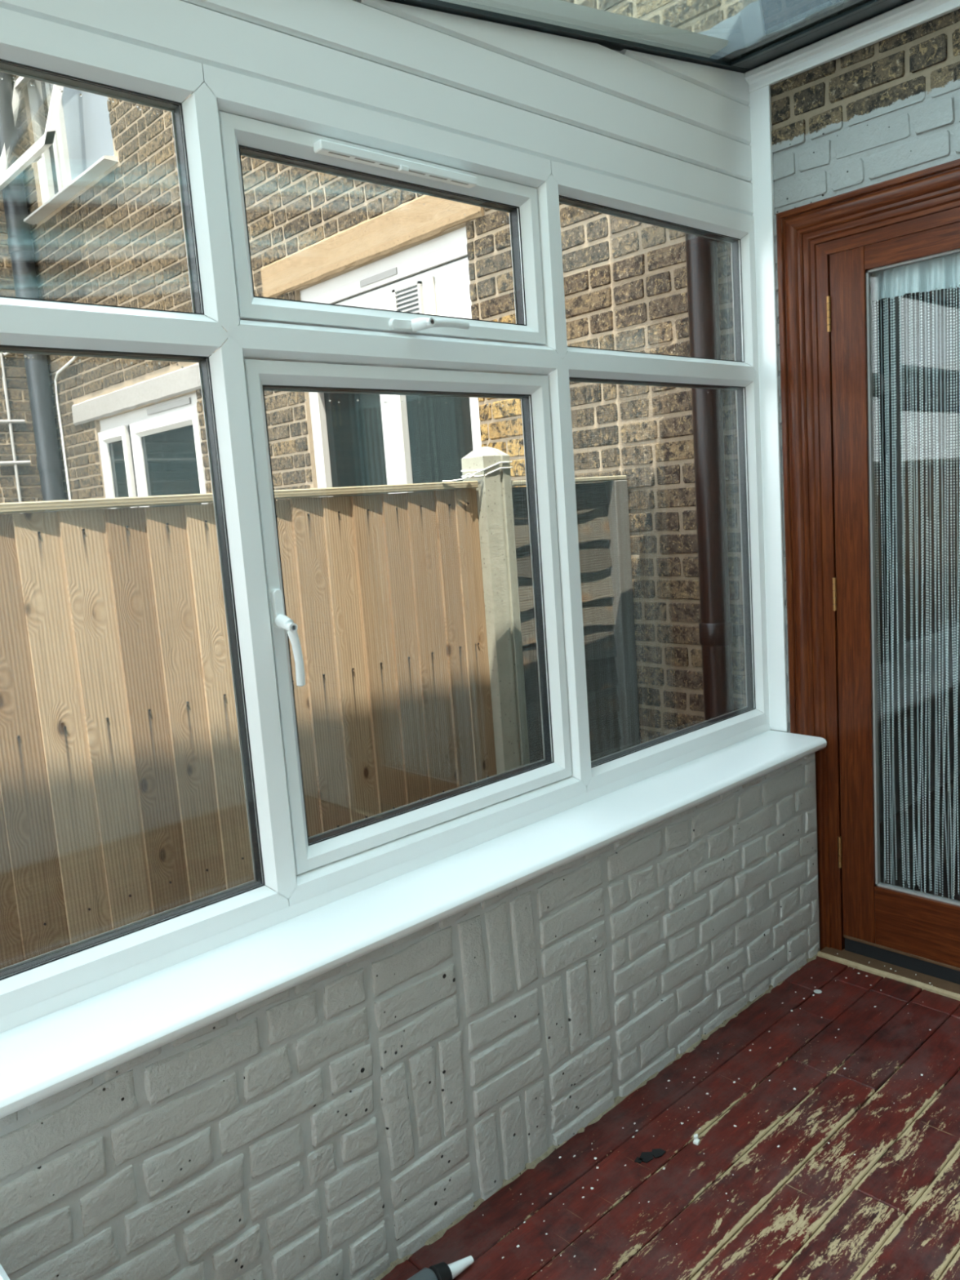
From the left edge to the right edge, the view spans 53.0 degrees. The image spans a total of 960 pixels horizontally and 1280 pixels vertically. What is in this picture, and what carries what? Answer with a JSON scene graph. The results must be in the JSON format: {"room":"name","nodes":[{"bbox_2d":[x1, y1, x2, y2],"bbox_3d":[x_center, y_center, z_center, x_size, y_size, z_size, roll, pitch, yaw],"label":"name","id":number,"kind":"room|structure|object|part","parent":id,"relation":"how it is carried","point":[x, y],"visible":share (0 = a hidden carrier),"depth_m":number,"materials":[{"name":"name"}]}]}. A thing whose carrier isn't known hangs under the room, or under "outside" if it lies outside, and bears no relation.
{"room":"conservatory","nodes":[
{"label":"conservatory","id":0,"kind":"room"},
{"bbox_2d":[0,0,819,1279],"bbox_3d":[-0.260,-0.038,1.794,3.098,2.649,0.261,-11,11,-42],"label":"wall","id":1,"kind":"structure","parent":0,"point":[329,1126],"depth_m":1.86,"materials":[{"name":"grey paint"}]},
{"bbox_2d":[0,7,769,1017],"bbox_3d":[-0.251,-0.254,1.850,2.964,1.477,0.109,-11,11,-42],"label":"window","id":2,"kind":"structure","parent":1,"relation":"in","point":[272,344],"depth_m":1.81,"materials":[{"name":"white plastic"}]},
{"bbox_3d":[-0.344,-0.004,1.742,0.031,0.180,0.052,-11,11,-42],"label":"handle","id":3,"kind":"part","parent":2,"relation":"part of","materials":[{"name":"white plastic"}]},
{"bbox_3d":[-0.314,-0.954,1.767,2.964,0.063,0.070,-11,11,-42],"label":"head rail","id":4,"kind":"part","parent":2,"relation":"part of","materials":[{"name":"white plastic"}]},
{"bbox_3d":[-0.161,-0.785,1.926,0.777,0.336,0.049,-11,11,-42],"label":"sash","id":5,"kind":"part","parent":2,"relation":"part of","materials":[{"name":"white plastic"}]},
{"bbox_3d":[-0.214,0.443,1.961,2.964,0.063,0.070,-11,11,-42],"label":"rail","id":6,"kind":"part","parent":2,"relation":"part of","materials":[{"name":"white plastic"}]},
{"bbox_2d":[313,139,476,188],"bbox_3d":[-0.154,-0.920,1.871,0.386,0.022,0.026,-11,11,-42],"label":"vent","id":7,"kind":"object","parent":2,"relation":"attached to","point":[334,151],"depth_m":1.86,"materials":[{"name":"white plastic"}]},
{"bbox_3d":[-0.110,-0.082,2.024,0.777,0.944,0.049,-11,11,-42],"label":"sash","id":8,"kind":"part","parent":2,"relation":"part of","materials":[{"name":"white plastic"}]},
{"bbox_3d":[-0.096,-0.632,1.928,0.180,0.025,0.052,-11,11,-42],"label":"handle","id":9,"kind":"part","parent":2,"relation":"part of","materials":[{"name":"white plastic"}]},
{"bbox_2d":[0,722,826,1118],"bbox_3d":[-0.157,0.500,1.863,2.984,0.061,0.217,-11,11,-42],"label":"window sill","id":10,"kind":"structure","parent":1,"relation":"attached to","point":[50,1046],"depth_m":1.73,"materials":[{"name":"white plastic"}]},
{"bbox_2d":[373,954,817,1279],"bbox_3d":[-0.062,1.149,1.887,2.965,0.017,0.019,-11,11,-42],"label":"baseboard","id":11,"kind":"structure","parent":1,"relation":"attached to","point":[618,1100],"depth_m":2.10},
{"bbox_2d":[385,0,912,73],"bbox_3d":[0.519,-1.084,0.673,3.156,0.562,2.850,-11,11,-42],"label":"roof frame","id":12,"kind":"structure","parent":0,"point":[613,31],"depth_m":2.32,"materials":[{"name":"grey glass"}]},
{"bbox_2d":[380,955,959,1279],"bbox_3d":[0.908,1.258,1.066,3.250,0.121,2.650,-11,11,-42],"label":"floor","id":13,"kind":"structure","parent":0,"point":[806,1207],"depth_m":2.00,"materials":[{"name":"red wood"}]},
{"bbox_2d":[0,1263,9,1279],"bbox_3d":[-0.550,1.067,0.932,0.380,0.498,0.640,-11,11,-42],"label":"side table","id":14,"kind":"object","parent":13,"relation":"on","point":[3,1276],"visible":1,"depth_m":1.19,"materials":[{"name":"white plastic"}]},
{"bbox_2d":[407,1255,473,1279],"bbox_3d":[-0.133,1.162,1.695,0.303,0.049,0.047,-10,10,-38],"label":"tube","id":15,"kind":"object","parent":13,"relation":"on","point":[440,1271],"visible":1,"depth_m":1.74,"materials":[{"name":"white plastic"}]},
{"bbox_2d":[634,1148,666,1163],"bbox_3d":[0.360,1.098,2.050,0.075,0.002,0.031,-8,9,-26],"label":"scrap","id":16,"kind":"object","parent":13,"relation":"on","point":[646,1157],"visible":1,"depth_m":2.05,"materials":[{"name":"black"}]},
{"bbox_2d":[693,1133,699,1145],"bbox_3d":[0.469,1.081,2.084,0.013,0.010,0.024,0,9,26],"label":"chip","id":17,"kind":"object","parent":13,"relation":"on","point":[695,1141],"visible":1,"depth_m":2.08,"materials":[{"name":"white paint"}]},
{"bbox_2d":[482,953,954,1271],"bbox_3d":[0.596,1.087,1.969,1.932,0.012,0.720,-11,11,-42],"label":"flakes","id":18,"kind":"object","parent":13,"relation":"on","point":[778,1146],"visible":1,"depth_m":2.13,"materials":[{"name":"white paint"}]},
{"bbox_2d":[813,989,822,993],"bbox_3d":[0.935,0.973,2.663,0.021,0.001,0.022,-11,11,-42],"label":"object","id":19,"kind":"object","parent":13,"relation":"on","point":[816,991],"visible":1,"depth_m":2.66,"materials":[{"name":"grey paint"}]},
{"bbox_2d":[817,946,959,1000],"bbox_3d":[1.785,0.974,2.252,0.301,0.032,1.967,-11,11,-42],"label":"threshold","id":20,"kind":"object","parent":13,"relation":"on","point":[940,986],"visible":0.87,"depth_m":2.72,"materials":[{"name":"brown wood"}]},
{"bbox_2d":[872,287,959,900],"bbox_3d":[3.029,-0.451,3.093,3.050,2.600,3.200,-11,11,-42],"label":"curtain","id":21,"kind":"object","parent":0,"point":[898,882],"depth_m":4.01,"materials":[{"name":"grey fabric"}]},
{"bbox_3d":[-5.360,1.775,1.318,12.300,0.082,22.000,-11,11,-42],"label":"ground","id":22,"kind":"structure","parent":0,"visible":0},
{"bbox_2d":[0,190,44,515],"bbox_3d":[-4.653,-1.577,5.423,4.198,5.320,0.256,-11,11,-42],"label":"wall","id":23,"kind":"structure","parent":22,"relation":"on","point":[15,366],"depth_m":6.61,"materials":[{"name":"brick"}]},
{"bbox_2d":[0,352,23,513],"bbox_3d":[-3.233,-1.744,6.543,0.033,4.300,0.022,-11,11,-42],"label":"conduit","id":24,"kind":"object","parent":23,"relation":"attached to","point":[4,380],"visible":0.51,"depth_m":6.58,"materials":[{"name":"grey plastic"}]},
{"bbox_2d":[0,419,25,423],"bbox_3d":[-3.874,-1.357,5.973,2.005,0.036,0.029,-11,11,-42],"label":"cable","id":25,"kind":"object","parent":23,"relation":"attached to","point":[2,421],"visible":1,"depth_m":6.58,"materials":[{"name":"grey plastic"}]},
{"bbox_2d":[0,460,31,465],"bbox_3d":[-3.855,-1.083,6.011,2.005,0.036,0.029,-11,11,-42],"label":"cable","id":26,"kind":"object","parent":23,"relation":"attached to","point":[20,462],"visible":1,"depth_m":6.60,"materials":[{"name":"grey plastic"}]},
{"bbox_2d":[10,0,959,743],"bbox_3d":[-0.053,-1.670,3.705,0.268,5.320,8.920,-11,11,-42],"label":"wall","id":27,"kind":"structure","parent":22,"relation":"on","point":[120,240],"depth_m":3.22,"materials":[{"name":"brick"}]},
{"bbox_2d":[0,71,66,512],"bbox_3d":[-3.039,-1.818,6.613,0.158,5.200,0.160,-11,11,-42],"label":"downpipe","id":28,"kind":"object","parent":27,"relation":"attached to","point":[20,242],"visible":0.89,"depth_m":6.48,"materials":[{"name":"grey plastic"}]},
{"bbox_2d":[0,76,118,225],"bbox_3d":[-2.639,-3.383,5.885,0.336,1.264,1.405,-11,11,-42],"label":"window","id":29,"kind":"structure","parent":27,"relation":"in","point":[73,146],"depth_m":6.01,"materials":[{"name":"grey plastic"}]},
{"bbox_3d":[-2.808,-3.319,6.040,0.277,0.742,0.955,-11,11,-42],"label":"sash","id":30,"kind":"part","parent":29,"relation":"part of","materials":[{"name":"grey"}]},
{"bbox_3d":[-2.734,-2.982,5.950,0.033,0.035,0.196,-9,10,-34],"label":"handle","id":31,"kind":"part","parent":29,"relation":"part of","materials":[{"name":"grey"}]},
{"bbox_3d":[-2.767,-3.443,6.258,0.006,1.150,0.370,-11,11,-42],"label":"pane","id":32,"kind":"part","parent":29,"relation":"part of","materials":[{"name":"black"}]},
{"bbox_3d":[-2.522,-3.416,5.934,0.078,1.230,1.240,-11,11,-42],"label":"frame","id":33,"kind":"part","parent":29,"relation":"part of","materials":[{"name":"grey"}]},
{"bbox_3d":[-2.548,-2.785,5.995,0.138,0.039,1.380,-11,11,-42],"label":"sill","id":34,"kind":"part","parent":29,"relation":"part of","materials":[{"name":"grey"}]},
{"bbox_3d":[-2.382,-3.405,5.787,0.006,1.150,0.735,-11,11,-42],"label":"blind pane","id":35,"kind":"part","parent":29,"relation":"part of","materials":[{"name":"grey"}]},
{"bbox_2d":[53,355,76,499],"bbox_3d":[-2.600,-1.244,6.374,0.020,1.468,0.847,-11,11,-42],"label":"cable","id":36,"kind":"object","parent":27,"relation":"attached to","point":[74,357],"visible":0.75,"depth_m":6.64,"materials":[{"name":"white plastic"}]},
{"bbox_2d":[97,392,208,508],"bbox_3d":[-1.943,-0.869,5.858,0.116,1.076,1.415,-11,11,-42],"label":"window","id":37,"kind":"structure","parent":27,"relation":"in","point":[153,450],"depth_m":5.76,"materials":[{"name":"grey plastic"}]},
{"bbox_3d":[-2.292,-0.862,6.190,0.050,0.970,0.415,-11,11,-42],"label":"sash","id":38,"kind":"part","parent":37,"relation":"part of","materials":[{"name":"grey plastic"}]},
{"bbox_3d":[-2.283,-0.863,6.195,0.006,0.840,0.290,-11,11,-42],"label":"pane","id":39,"kind":"part","parent":37,"relation":"part of","materials":[{"name":"black"}]},
{"bbox_3d":[-1.942,-0.869,5.859,0.072,1.076,1.415,-11,11,-42],"label":"frame","id":40,"kind":"part","parent":37,"relation":"part of","materials":[{"name":"grey"}]},
{"bbox_2d":[146,397,190,414],"bbox_3d":[-1.798,-1.345,5.544,0.006,0.033,0.550,-11,11,-42],"label":"vent","id":41,"kind":"object","parent":37,"relation":"attached to","point":[177,404],"depth_m":5.53,"materials":[{"name":"grey"}]},
{"bbox_3d":[-1.799,-0.824,5.664,0.050,0.970,0.880,-11,11,-42],"label":"sash","id":42,"kind":"part","parent":37,"relation":"part of","materials":[{"name":"grey plastic"}]},
{"bbox_3d":[-1.793,-0.825,5.669,0.006,0.820,0.730,-11,11,-42],"label":"pane","id":43,"kind":"part","parent":37,"relation":"part of","materials":[{"name":"black"}]},
{"bbox_2d":[299,226,481,497],"bbox_3d":[-0.360,-0.899,4.125,0.078,1.385,1.170,-11,11,-42],"label":"window","id":44,"kind":"structure","parent":27,"relation":"in","point":[367,441],"depth_m":4.04,"materials":[{"name":"grey plastic"}]},
{"bbox_3d":[-0.536,-0.722,4.358,0.006,0.877,0.467,-11,11,-42],"label":"pane","id":45,"kind":"part","parent":44,"relation":"part of","materials":[{"name":"black"}]},
{"bbox_2d":[360,266,397,287],"bbox_3d":[-0.424,-1.512,4.014,0.005,0.026,0.250,-11,11,-42],"label":"vent","id":46,"kind":"object","parent":44,"relation":"attached to","point":[384,276],"depth_m":4.01,"materials":[{"name":"grey plastic"}]},
{"bbox_3d":[-0.389,-1.347,4.066,0.050,0.266,1.164,-11,11,-42],"label":"panel","id":47,"kind":"part","parent":44,"relation":"part of","materials":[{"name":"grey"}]},
{"bbox_2d":[391,280,424,314],"bbox_3d":[-0.290,-1.361,3.907,0.017,0.148,0.175,-11,11,-42],"label":"vent","id":48,"kind":"object","parent":44,"relation":"attached to","point":[407,296],"depth_m":3.90,"materials":[{"name":"grey plastic"}]},
{"bbox_2d":[422,275,436,315],"bbox_3d":[-0.200,-1.353,3.808,0.019,0.157,0.058,-11,11,-42],"label":"vent","id":49,"kind":"object","parent":44,"relation":"attached to","point":[428,282],"depth_m":3.80,"materials":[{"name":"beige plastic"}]},
{"bbox_3d":[-0.140,-0.692,3.934,0.006,0.877,0.430,-11,11,-42],"label":"pane","id":50,"kind":"part","parent":44,"relation":"part of","materials":[{"name":"black"}]},
{"bbox_2d":[684,232,744,720],"bbox_3d":[0.711,-0.230,2.921,0.110,2.540,0.133,-11,11,-42],"label":"downpipe","id":51,"kind":"object","parent":27,"relation":"attached to","point":[717,631],"visible":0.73,"depth_m":2.86,"materials":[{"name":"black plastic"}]},
{"bbox_2d":[697,0,846,59],"bbox_3d":[1.513,-1.587,1.708,0.170,0.184,3.060,-11,11,-42],"label":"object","id":52,"kind":"object","parent":27,"relation":"attached to","point":[759,19],"visible":0.55,"depth_m":2.56,"materials":[{"name":"white"}]},
{"bbox_2d":[744,0,959,732],"bbox_3d":[1.737,-0.575,1.791,0.037,1.862,2.771,-11,11,-42],"label":"trim","id":53,"kind":"structure","parent":27,"relation":"attached to","point":[910,15],"depth_m":2.72,"materials":[{"name":"white plastic"}]},
{"bbox_3d":[0.831,-0.626,2.786,0.012,1.820,0.078,-11,11,-42],"label":"upright trim","id":54,"kind":"part","parent":53,"relation":"part of","materials":[{"name":"white plastic"}]},
{"bbox_3d":[1.679,-1.470,1.659,0.036,0.048,2.750,-11,11,-42],"label":"wall trim","id":55,"kind":"part","parent":53,"relation":"part of","materials":[{"name":"white plastic"}]},
{"bbox_2d":[776,158,959,951],"bbox_3d":[1.702,-0.078,2.130,0.261,2.156,2.093,-11,11,-42],"label":"door frame","id":56,"kind":"structure","parent":27,"relation":"attached to","point":[806,235],"depth_m":2.70,"materials":[{"name":"brown wood"}]},
{"bbox_3d":[0.957,-0.123,2.769,0.145,2.136,0.032,2,10,36],"label":"upright moulding","id":57,"kind":"part","parent":56,"relation":"part of","materials":[{"name":"brown wood"}]},
{"bbox_3d":[1.553,-1.059,1.922,0.051,0.138,2.093,-11,11,-42],"label":"head moulding","id":58,"kind":"part","parent":56,"relation":"part of","materials":[{"name":"brown wood"}]},
{"bbox_2d":[826,221,959,984],"bbox_3d":[1.329,-0.055,2.407,0.053,2.022,0.918,-11,11,-42],"label":"door","id":59,"kind":"structure","parent":27,"relation":"in","point":[916,931],"depth_m":2.67,"materials":[{"name":"brown wood"}]},
{"bbox_3d":[1.267,-1.005,2.275,0.044,0.099,0.716,-11,11,-42],"label":"rail","id":60,"kind":"part","parent":59,"relation":"part of","materials":[{"name":"brown wood"}]},
{"bbox_2d":[871,253,959,899],"bbox_3d":[1.381,-0.106,2.399,0.041,1.766,0.826,-11,11,-42],"label":"door glass","id":61,"kind":"object","parent":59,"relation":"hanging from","point":[940,273],"visible":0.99,"depth_m":2.58,"materials":[{"name":"clear glass"}]},
{"bbox_3d":[1.397,0.811,2.527,0.044,0.178,0.716,-11,11,-42],"label":"rail","id":62,"kind":"part","parent":59,"relation":"part of","materials":[{"name":"brown wood"}]},
{"bbox_2d":[461,446,529,774],"bbox_3d":[0.076,0.260,2.918,0.115,1.665,0.108,-11,11,-42],"label":"fence post","id":63,"kind":"object","parent":22,"relation":"on","point":[494,491],"visible":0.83,"depth_m":2.82,"materials":[{"name":"concrete"}]},
{"bbox_2d":[0,480,497,968],"bbox_3d":[-1.004,0.443,1.923,2.846,1.408,0.070,-11,11,-42],"label":"fence","id":64,"kind":"object","parent":63,"relation":"attached to","point":[122,798],"visible":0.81,"depth_m":2.19,"materials":[{"name":"brown wood"}]},
{"bbox_2d":[442,461,512,481],"bbox_3d":[-0.029,-0.481,2.767,0.266,0.050,0.120,-11,11,-42],"label":"tie","id":65,"kind":"object","parent":63,"relation":"attached to","point":[470,475],"visible":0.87,"depth_m":2.74,"materials":[{"name":"white"}]},
{"bbox_2d":[511,475,639,763],"bbox_3d":[0.325,0.264,3.135,0.538,1.562,0.070,-11,11,-42],"label":"fence","id":66,"kind":"object","parent":22,"relation":"on","point":[602,508],"visible":0.33,"depth_m":3.17,"materials":[{"name":"black"}]}
]}

